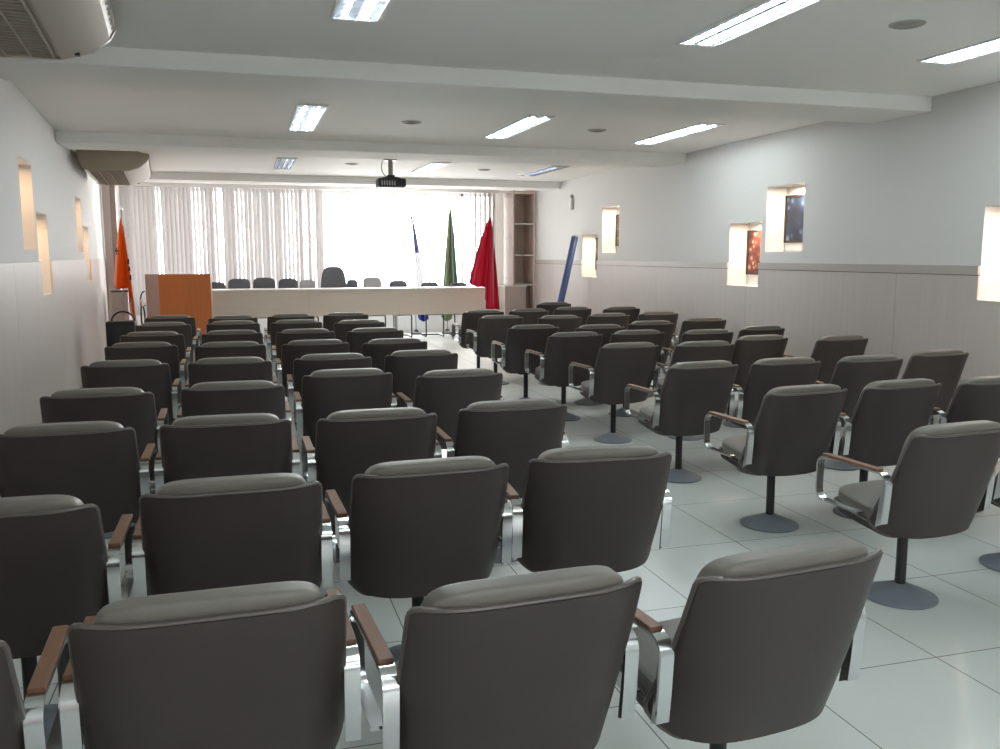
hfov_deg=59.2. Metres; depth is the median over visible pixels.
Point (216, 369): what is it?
chair
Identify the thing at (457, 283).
chair
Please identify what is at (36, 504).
cushion
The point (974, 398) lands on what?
chair
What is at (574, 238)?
roll
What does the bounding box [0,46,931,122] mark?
ceiling beam
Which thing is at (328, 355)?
cushion
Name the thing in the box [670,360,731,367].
cushion
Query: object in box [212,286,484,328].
head table
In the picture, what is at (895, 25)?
grille
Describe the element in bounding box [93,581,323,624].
cushion
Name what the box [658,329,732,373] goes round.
chair
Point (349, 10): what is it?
recessed light
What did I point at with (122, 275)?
flag
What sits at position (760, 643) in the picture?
chair
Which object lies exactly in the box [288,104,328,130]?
recessed light
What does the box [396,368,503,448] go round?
chair
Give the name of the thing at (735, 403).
seat cushion
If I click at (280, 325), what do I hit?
chair
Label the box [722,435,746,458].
seat cushion
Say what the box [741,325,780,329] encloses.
cushion
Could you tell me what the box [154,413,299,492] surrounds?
chair
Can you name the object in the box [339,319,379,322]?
cushion
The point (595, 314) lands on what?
cushion
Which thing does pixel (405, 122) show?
ceiling speaker
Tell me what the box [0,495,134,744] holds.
chair
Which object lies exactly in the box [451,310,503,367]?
chair
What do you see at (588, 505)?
chair
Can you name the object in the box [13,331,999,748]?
floor
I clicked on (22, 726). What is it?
chair
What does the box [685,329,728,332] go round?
cushion
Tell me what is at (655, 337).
chair
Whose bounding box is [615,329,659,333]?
cushion
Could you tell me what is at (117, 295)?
base cabinet
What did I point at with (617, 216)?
framed picture
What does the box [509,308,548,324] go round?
chair
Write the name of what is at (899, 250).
wall
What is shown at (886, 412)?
chair
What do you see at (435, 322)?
wall
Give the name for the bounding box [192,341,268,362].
chair
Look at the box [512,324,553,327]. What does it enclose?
cushion
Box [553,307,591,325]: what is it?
chair
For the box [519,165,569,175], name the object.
recessed light
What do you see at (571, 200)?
wall sensor
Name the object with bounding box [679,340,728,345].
cushion
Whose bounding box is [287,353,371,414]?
chair
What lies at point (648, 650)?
seat cushion
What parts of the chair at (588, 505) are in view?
arm frame, arm frame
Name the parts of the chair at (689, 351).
arm frame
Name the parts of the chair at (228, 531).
arm frame, arm frame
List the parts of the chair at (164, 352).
arm frame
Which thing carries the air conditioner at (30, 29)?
attached to the ceiling
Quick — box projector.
[376,159,405,188]
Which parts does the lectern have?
wing panel, panel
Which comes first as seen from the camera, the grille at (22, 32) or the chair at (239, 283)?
the grille at (22, 32)
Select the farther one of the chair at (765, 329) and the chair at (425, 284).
the chair at (425, 284)
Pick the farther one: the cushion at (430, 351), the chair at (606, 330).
the chair at (606, 330)
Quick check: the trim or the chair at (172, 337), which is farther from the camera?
the trim
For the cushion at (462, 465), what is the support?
on the chair at (413, 529)
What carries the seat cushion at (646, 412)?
on the chair at (689, 390)
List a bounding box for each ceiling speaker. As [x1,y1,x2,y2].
[402,121,421,123]
[588,129,605,131]
[888,19,925,29]
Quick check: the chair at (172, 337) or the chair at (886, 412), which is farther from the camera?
the chair at (172, 337)
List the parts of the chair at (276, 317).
arm frame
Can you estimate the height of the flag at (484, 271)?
2.484 m
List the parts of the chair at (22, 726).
arm frame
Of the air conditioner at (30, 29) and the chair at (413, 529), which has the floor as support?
the chair at (413, 529)
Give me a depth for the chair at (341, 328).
9.57 m
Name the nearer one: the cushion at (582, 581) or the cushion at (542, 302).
the cushion at (582, 581)
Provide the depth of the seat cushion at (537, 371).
8.42 m
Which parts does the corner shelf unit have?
panel, panel, shelf, panel, shelf, panel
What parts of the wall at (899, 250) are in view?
panel, panel, panel, cap rail, panel, panel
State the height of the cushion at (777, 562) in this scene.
0.400 m
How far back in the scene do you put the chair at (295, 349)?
7.31 m
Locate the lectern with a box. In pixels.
[145,273,212,334]
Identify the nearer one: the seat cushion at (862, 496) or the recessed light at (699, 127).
the seat cushion at (862, 496)
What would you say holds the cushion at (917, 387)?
on the chair at (886, 412)
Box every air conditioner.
[0,0,116,59]
[76,149,151,184]
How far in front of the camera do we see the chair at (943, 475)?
3.73 m
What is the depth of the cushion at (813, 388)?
4.72 m
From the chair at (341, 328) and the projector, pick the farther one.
the projector
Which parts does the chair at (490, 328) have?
arm frame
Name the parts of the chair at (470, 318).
arm frame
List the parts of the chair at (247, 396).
arm frame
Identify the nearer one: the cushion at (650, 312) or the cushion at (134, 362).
the cushion at (134, 362)
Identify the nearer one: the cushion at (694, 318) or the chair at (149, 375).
the chair at (149, 375)
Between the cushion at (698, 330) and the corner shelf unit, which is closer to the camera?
the cushion at (698, 330)
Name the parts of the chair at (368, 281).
backrest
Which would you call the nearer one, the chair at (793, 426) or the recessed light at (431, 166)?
the chair at (793, 426)
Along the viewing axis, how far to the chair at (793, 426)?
4.79 m
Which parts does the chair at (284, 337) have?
arm frame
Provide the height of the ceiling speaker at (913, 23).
0.012 m
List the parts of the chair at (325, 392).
arm frame, arm frame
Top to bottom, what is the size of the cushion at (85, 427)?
0.400 m
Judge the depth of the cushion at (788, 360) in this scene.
6.00 m
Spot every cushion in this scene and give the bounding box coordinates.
[0,495,82,513]
[4,421,123,434]
[50,387,143,396]
[89,359,160,365]
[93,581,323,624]
[111,342,170,346]
[127,331,177,335]
[140,299,144,305]
[141,322,184,325]
[150,315,189,317]
[156,473,305,494]
[172,413,278,425]
[191,380,274,388]
[196,357,263,362]
[202,341,258,346]
[207,330,256,333]
[211,320,254,323]
[214,315,252,318]
[272,314,309,316]
[275,319,316,322]
[282,328,328,332]
[288,339,342,343]
[300,353,363,358]
[310,368,383,375]
[326,407,425,418]
[328,312,363,314]
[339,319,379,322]
[352,327,397,331]
[364,456,494,474]
[368,338,420,342]
[391,349,450,354]
[421,565,623,607]
[423,368,494,375]
[466,399,556,409]
[467,310,499,312]
[482,315,518,317]
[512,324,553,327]
[513,308,544,310]
[535,366,539,375]
[538,444,659,459]
[540,302,567,303]
[542,315,577,317]
[551,331,597,335]
[557,307,587,308]
[579,324,620,327]
[581,380,589,392]
[590,313,625,315]
[603,342,654,347]
[606,306,636,308]
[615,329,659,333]
[622,617,680,692]
[631,320,670,323]
[639,405,653,421]
[642,311,674,313]
[658,378,664,389]
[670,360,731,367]
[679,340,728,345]
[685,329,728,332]
[686,317,722,320]
[696,539,867,577]
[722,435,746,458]
[726,400,737,413]
[738,334,783,339]
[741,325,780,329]
[755,357,814,363]
[767,384,840,393]
[818,335,863,339]
[829,427,843,448]
[838,480,883,516]
[839,354,897,360]
[859,378,934,397]
[897,420,999,462]
[906,349,963,366]
[954,376,999,393]
[995,460,999,476]
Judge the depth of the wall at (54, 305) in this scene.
7.86 m
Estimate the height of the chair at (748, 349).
0.855 m
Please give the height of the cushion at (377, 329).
0.400 m
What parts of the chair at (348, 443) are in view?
arm frame, arm frame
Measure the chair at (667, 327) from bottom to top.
0.855 m
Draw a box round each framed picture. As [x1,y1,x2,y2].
[595,238,597,269]
[615,214,618,245]
[746,230,760,274]
[784,194,804,242]
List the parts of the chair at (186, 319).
arm frame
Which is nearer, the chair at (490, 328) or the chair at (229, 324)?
the chair at (229, 324)
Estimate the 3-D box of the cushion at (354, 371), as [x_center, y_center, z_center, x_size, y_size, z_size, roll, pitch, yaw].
[-0.957,0.157,5.520,0.476,0.400,0.189,-2,8,-15]
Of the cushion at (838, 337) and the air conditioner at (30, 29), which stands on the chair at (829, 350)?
the cushion at (838, 337)
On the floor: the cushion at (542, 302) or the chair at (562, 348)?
the chair at (562, 348)
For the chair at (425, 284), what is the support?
on the floor
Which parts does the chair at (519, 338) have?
arm frame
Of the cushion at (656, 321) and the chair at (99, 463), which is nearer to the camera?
the chair at (99, 463)
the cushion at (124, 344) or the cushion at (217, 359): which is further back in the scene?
the cushion at (124, 344)
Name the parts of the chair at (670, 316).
arm frame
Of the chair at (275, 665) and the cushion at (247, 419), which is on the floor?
the chair at (275, 665)
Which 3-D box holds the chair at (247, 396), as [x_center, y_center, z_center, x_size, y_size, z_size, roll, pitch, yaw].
[-1.547,0.434,5.168,0.629,0.855,0.546,-2,8,-16]
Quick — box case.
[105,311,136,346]
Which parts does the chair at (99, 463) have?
arm frame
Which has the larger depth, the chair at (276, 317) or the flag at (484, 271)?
the flag at (484, 271)
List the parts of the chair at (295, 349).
arm frame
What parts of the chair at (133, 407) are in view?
arm frame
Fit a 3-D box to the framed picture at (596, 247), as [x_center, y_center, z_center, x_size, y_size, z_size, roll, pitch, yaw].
[1.716,-2.028,14.775,0.023,0.540,0.540,-2,8,-16]
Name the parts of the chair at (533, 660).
arm frame, arm frame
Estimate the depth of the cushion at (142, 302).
14.51 m
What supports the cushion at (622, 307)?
on the chair at (634, 312)
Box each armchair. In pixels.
[140,291,146,323]
[321,266,346,287]
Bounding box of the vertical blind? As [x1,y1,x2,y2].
[116,182,498,314]
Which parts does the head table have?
panel, panel, leg, panel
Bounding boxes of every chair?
[0,421,156,532]
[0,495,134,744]
[0,625,69,748]
[39,387,168,538]
[60,581,360,748]
[79,359,181,477]
[104,342,187,388]
[120,331,191,373]
[132,473,332,596]
[135,322,198,361]
[145,315,200,345]
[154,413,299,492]
[176,380,291,425]
[184,357,277,388]
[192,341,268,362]
[201,330,266,355]
[206,320,263,343]
[208,315,260,331]
[212,282,225,288]
[228,278,250,288]
[253,277,274,287]
[264,314,314,347]
[267,319,321,360]
[272,328,334,413]
[275,339,348,396]
[278,278,297,287]
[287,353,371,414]
[293,368,396,447]
[300,279,318,321]
[301,407,441,570]
[323,312,368,330]
[325,456,511,670]
[333,319,384,342]
[346,327,403,353]
[347,279,357,287]
[349,565,641,748]
[362,338,426,370]
[363,277,385,326]
[383,349,457,406]
[389,280,412,336]
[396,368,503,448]
[421,282,443,336]
[436,399,568,562]
[449,282,466,335]
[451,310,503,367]
[466,315,523,384]
[491,324,558,398]
[500,444,671,571]
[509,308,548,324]
[525,331,602,420]
[536,302,570,314]
[537,315,581,384]
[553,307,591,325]
[569,342,659,443]
[574,324,624,405]
[586,313,629,329]
[602,306,639,323]
[608,329,664,416]
[616,539,882,748]
[624,360,737,482]
[627,320,674,397]
[637,311,677,376]
[650,340,734,440]
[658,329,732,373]
[668,317,725,355]
[704,384,847,532]
[722,334,787,427]
[725,357,820,475]
[737,325,784,338]
[783,335,867,383]
[815,420,999,609]
[816,354,902,470]
[828,378,941,519]
[897,349,968,414]
[933,376,999,512]
[979,460,999,571]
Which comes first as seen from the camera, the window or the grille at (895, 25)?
the grille at (895, 25)
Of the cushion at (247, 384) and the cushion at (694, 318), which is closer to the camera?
the cushion at (247, 384)
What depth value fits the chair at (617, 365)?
7.13 m
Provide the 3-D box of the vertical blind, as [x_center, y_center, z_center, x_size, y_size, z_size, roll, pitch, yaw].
[-3.453,-2.398,16.910,7.130,2.401,0.093,-2,8,-16]
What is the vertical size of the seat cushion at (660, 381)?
0.120 m
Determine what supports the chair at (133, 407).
on the floor
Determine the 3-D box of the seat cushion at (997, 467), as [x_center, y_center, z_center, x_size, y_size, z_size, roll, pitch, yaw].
[2.592,0.529,4.400,0.476,0.120,0.388,-2,8,-15]
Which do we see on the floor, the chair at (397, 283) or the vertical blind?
the chair at (397, 283)
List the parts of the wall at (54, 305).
panel, panel, panel, panel, panel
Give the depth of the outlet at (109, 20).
4.51 m
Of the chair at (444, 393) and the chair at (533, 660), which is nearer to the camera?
the chair at (533, 660)
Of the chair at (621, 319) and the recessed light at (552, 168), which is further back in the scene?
the recessed light at (552, 168)
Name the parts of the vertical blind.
head rail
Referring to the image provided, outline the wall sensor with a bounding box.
[569,195,573,209]
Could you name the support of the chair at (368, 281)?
on the floor
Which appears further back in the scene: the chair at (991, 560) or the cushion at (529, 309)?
the cushion at (529, 309)
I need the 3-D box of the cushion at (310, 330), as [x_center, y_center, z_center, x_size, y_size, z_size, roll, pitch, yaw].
[-1.878,-0.248,8.514,0.476,0.400,0.189,-2,8,-15]
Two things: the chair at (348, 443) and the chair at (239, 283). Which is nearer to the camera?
the chair at (348, 443)
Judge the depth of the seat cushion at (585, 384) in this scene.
7.41 m
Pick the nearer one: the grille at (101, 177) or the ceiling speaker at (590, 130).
the ceiling speaker at (590, 130)
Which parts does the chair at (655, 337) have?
arm frame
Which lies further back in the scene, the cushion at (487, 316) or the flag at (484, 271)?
the flag at (484, 271)
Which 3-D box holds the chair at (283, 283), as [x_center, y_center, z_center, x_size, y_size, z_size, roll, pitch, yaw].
[-3.891,-1.205,16.276,0.370,1.124,0.521,-2,8,-16]
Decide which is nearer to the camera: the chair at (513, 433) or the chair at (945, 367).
the chair at (513, 433)
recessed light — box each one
[273,157,297,169]
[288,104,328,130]
[330,0,391,22]
[411,162,450,172]
[483,115,554,138]
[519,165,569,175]
[632,123,724,143]
[676,0,821,47]
[916,36,999,64]
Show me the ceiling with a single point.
(833, 45)
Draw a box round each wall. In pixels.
[0,77,109,497]
[101,186,508,334]
[523,81,999,422]
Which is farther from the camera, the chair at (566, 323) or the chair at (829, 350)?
the chair at (566, 323)
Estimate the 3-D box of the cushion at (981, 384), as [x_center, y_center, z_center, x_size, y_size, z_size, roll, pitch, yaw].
[2.887,0.200,5.200,0.476,0.400,0.189,-2,8,-15]
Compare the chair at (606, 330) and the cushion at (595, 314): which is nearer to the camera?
the chair at (606, 330)
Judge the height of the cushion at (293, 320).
0.400 m
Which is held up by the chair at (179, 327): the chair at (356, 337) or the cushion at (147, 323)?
the cushion at (147, 323)
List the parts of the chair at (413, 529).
arm frame, arm frame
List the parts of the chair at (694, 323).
arm frame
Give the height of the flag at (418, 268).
2.586 m
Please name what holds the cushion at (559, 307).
on the chair at (584, 312)
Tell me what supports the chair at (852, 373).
on the floor
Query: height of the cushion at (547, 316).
0.400 m
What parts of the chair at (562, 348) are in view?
arm frame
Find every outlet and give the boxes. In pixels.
[30,0,109,58]
[105,0,114,29]
[126,162,149,184]
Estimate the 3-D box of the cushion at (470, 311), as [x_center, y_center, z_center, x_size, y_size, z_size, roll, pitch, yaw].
[-0.230,-0.646,11.456,0.476,0.400,0.189,-2,8,-16]
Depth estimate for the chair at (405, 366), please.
6.51 m
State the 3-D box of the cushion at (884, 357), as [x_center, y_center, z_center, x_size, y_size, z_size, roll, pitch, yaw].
[2.592,0.055,6.269,0.476,0.400,0.189,-2,8,-17]
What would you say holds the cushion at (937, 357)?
on the chair at (945, 367)
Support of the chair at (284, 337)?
on the floor
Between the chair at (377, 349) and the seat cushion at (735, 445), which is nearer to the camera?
the seat cushion at (735, 445)
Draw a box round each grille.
[0,0,55,59]
[88,170,130,184]
[892,22,921,29]
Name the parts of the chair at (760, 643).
arm frame, arm frame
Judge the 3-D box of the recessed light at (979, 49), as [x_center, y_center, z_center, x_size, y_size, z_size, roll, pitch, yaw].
[3.189,-2.027,5.253,0.270,0.020,1.620,-2,8,-16]
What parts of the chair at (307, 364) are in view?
arm frame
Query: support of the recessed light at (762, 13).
in the ceiling
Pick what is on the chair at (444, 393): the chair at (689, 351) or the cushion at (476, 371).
the cushion at (476, 371)
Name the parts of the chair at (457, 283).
leg frame, backrest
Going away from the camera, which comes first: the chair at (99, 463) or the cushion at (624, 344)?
the chair at (99, 463)
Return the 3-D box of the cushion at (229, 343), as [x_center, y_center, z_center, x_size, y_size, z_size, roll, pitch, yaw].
[-2.212,-0.077,7.250,0.476,0.400,0.189,-2,8,-17]
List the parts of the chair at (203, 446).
arm frame, arm frame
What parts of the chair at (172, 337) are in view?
arm frame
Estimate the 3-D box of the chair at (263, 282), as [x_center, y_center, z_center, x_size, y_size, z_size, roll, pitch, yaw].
[-4.306,-1.199,16.154,0.410,1.146,0.521,-2,8,-16]
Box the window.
[155,187,491,282]
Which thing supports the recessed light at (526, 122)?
in the ceiling
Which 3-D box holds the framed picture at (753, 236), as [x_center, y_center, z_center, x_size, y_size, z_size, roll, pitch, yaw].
[3.039,-1.428,10.297,0.023,0.520,0.525,-2,8,-16]
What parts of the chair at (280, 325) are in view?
arm frame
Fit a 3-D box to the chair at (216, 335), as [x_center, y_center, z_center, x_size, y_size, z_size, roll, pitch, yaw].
[-2.587,-0.024,8.553,0.629,0.855,0.546,-2,8,-17]
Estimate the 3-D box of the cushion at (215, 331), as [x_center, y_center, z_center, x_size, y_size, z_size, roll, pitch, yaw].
[-2.541,-0.229,8.371,0.476,0.400,0.189,-2,8,-17]
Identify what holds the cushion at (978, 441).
on the chair at (943, 475)
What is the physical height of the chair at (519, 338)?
0.855 m
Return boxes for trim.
[101,185,121,319]
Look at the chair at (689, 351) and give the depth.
7.19 m
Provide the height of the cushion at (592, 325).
0.400 m
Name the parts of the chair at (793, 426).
arm frame, arm frame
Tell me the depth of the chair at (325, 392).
5.44 m
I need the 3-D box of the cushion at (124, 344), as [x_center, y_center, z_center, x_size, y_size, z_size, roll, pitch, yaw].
[-2.924,-0.072,7.209,0.476,0.400,0.189,-2,8,-16]
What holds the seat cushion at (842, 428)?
on the chair at (886, 412)
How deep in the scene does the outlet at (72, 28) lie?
4.23 m
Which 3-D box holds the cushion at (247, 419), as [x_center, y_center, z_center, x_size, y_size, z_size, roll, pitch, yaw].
[-1.220,0.369,3.949,0.476,0.400,0.189,-2,8,-15]
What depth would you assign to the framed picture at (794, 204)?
9.63 m
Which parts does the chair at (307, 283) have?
backrest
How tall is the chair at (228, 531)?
0.855 m
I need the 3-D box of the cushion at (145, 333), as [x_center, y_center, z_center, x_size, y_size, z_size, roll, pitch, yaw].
[-3.230,-0.207,8.208,0.476,0.400,0.189,-2,8,-16]
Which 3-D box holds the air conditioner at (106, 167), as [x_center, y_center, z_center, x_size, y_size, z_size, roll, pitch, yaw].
[-5.240,-2.820,12.089,0.834,0.270,2.400,-3,8,-20]
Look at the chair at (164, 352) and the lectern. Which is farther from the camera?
the lectern
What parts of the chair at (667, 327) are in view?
arm frame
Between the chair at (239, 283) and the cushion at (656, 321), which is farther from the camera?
the chair at (239, 283)
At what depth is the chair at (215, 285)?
16.06 m
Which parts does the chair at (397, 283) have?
backrest, leg frame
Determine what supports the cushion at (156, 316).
on the chair at (186, 319)
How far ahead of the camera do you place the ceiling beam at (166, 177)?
14.78 m
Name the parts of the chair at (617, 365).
arm frame, arm frame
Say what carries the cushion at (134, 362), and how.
on the chair at (149, 375)
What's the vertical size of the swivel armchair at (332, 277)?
1.342 m
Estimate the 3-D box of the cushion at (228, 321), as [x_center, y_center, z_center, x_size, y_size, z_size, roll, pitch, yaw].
[-2.896,-0.392,9.577,0.476,0.400,0.189,-2,8,-15]
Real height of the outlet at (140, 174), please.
0.130 m
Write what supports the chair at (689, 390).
on the floor
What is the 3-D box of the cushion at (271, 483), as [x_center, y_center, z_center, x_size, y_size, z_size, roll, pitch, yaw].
[-0.862,0.516,2.861,0.476,0.400,0.189,-2,8,-17]
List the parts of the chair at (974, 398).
arm frame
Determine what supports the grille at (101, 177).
attached to the air conditioner at (106, 167)
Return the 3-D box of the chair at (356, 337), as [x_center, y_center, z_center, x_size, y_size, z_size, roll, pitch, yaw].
[-1.274,-0.060,8.820,0.629,0.855,0.546,-2,8,-16]
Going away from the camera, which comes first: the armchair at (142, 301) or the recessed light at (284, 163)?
the recessed light at (284, 163)
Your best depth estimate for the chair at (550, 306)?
13.22 m
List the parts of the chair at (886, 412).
arm frame, arm frame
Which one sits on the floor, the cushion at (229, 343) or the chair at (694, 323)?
the chair at (694, 323)
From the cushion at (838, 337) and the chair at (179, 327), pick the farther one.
the chair at (179, 327)
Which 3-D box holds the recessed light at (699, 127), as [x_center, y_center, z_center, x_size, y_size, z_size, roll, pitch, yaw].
[1.905,-2.615,9.599,0.270,0.020,1.620,-2,8,-16]
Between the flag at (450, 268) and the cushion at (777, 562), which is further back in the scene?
the flag at (450, 268)
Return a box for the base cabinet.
[110,290,131,319]
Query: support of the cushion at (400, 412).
on the chair at (348, 443)
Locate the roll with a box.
[557,235,578,301]
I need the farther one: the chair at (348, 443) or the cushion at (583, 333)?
the cushion at (583, 333)
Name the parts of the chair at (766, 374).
arm frame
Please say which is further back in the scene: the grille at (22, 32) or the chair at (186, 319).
the chair at (186, 319)
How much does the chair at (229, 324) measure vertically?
0.855 m
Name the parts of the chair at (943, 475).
arm frame, arm frame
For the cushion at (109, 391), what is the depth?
4.62 m
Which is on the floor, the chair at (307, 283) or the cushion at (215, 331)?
the chair at (307, 283)
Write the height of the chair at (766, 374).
0.855 m
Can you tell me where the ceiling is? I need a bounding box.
[12,0,999,190]
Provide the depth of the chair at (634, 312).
12.08 m
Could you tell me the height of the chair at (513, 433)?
0.855 m
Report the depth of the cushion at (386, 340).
7.42 m
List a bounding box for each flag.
[113,205,136,319]
[409,202,428,334]
[441,194,457,333]
[469,204,499,309]
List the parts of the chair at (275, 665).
arm frame, arm frame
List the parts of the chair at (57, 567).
arm frame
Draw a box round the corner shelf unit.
[496,191,535,314]
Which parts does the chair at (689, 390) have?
arm frame, arm frame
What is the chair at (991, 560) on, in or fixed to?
on the floor
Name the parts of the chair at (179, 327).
arm frame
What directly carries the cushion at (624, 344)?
on the chair at (617, 365)
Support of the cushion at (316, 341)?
on the chair at (295, 349)
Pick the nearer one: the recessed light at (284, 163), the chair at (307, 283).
the recessed light at (284, 163)
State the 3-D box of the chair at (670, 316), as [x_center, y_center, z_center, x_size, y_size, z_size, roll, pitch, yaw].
[1.930,-0.397,11.315,0.629,0.855,0.546,-2,8,-17]
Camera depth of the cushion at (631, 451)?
3.20 m
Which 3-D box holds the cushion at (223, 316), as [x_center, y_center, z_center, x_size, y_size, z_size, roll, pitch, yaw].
[-3.148,-0.503,10.398,0.476,0.400,0.189,-2,8,-17]
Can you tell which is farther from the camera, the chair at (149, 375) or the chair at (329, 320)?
the chair at (329, 320)
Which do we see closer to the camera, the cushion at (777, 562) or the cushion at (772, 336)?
the cushion at (777, 562)
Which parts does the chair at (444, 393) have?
arm frame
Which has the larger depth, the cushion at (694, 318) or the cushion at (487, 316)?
the cushion at (487, 316)
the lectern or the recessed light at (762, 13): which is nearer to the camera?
the recessed light at (762, 13)
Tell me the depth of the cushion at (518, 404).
4.23 m
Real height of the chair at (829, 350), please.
0.855 m
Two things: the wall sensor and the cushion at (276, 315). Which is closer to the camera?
the cushion at (276, 315)
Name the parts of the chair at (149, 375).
arm frame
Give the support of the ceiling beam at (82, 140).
attached to the ceiling
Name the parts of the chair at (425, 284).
backrest, leg frame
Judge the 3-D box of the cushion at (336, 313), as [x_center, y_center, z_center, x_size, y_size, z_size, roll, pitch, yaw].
[-1.917,-0.576,10.940,0.476,0.400,0.189,-2,8,-16]
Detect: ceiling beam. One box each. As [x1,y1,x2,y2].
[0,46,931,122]
[55,130,685,166]
[91,172,560,190]
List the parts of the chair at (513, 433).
arm frame, arm frame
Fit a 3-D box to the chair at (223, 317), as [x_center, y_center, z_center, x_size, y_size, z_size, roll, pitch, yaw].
[-3.196,-0.298,10.579,0.629,0.855,0.546,-2,8,-17]
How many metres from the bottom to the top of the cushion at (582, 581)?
0.400 m

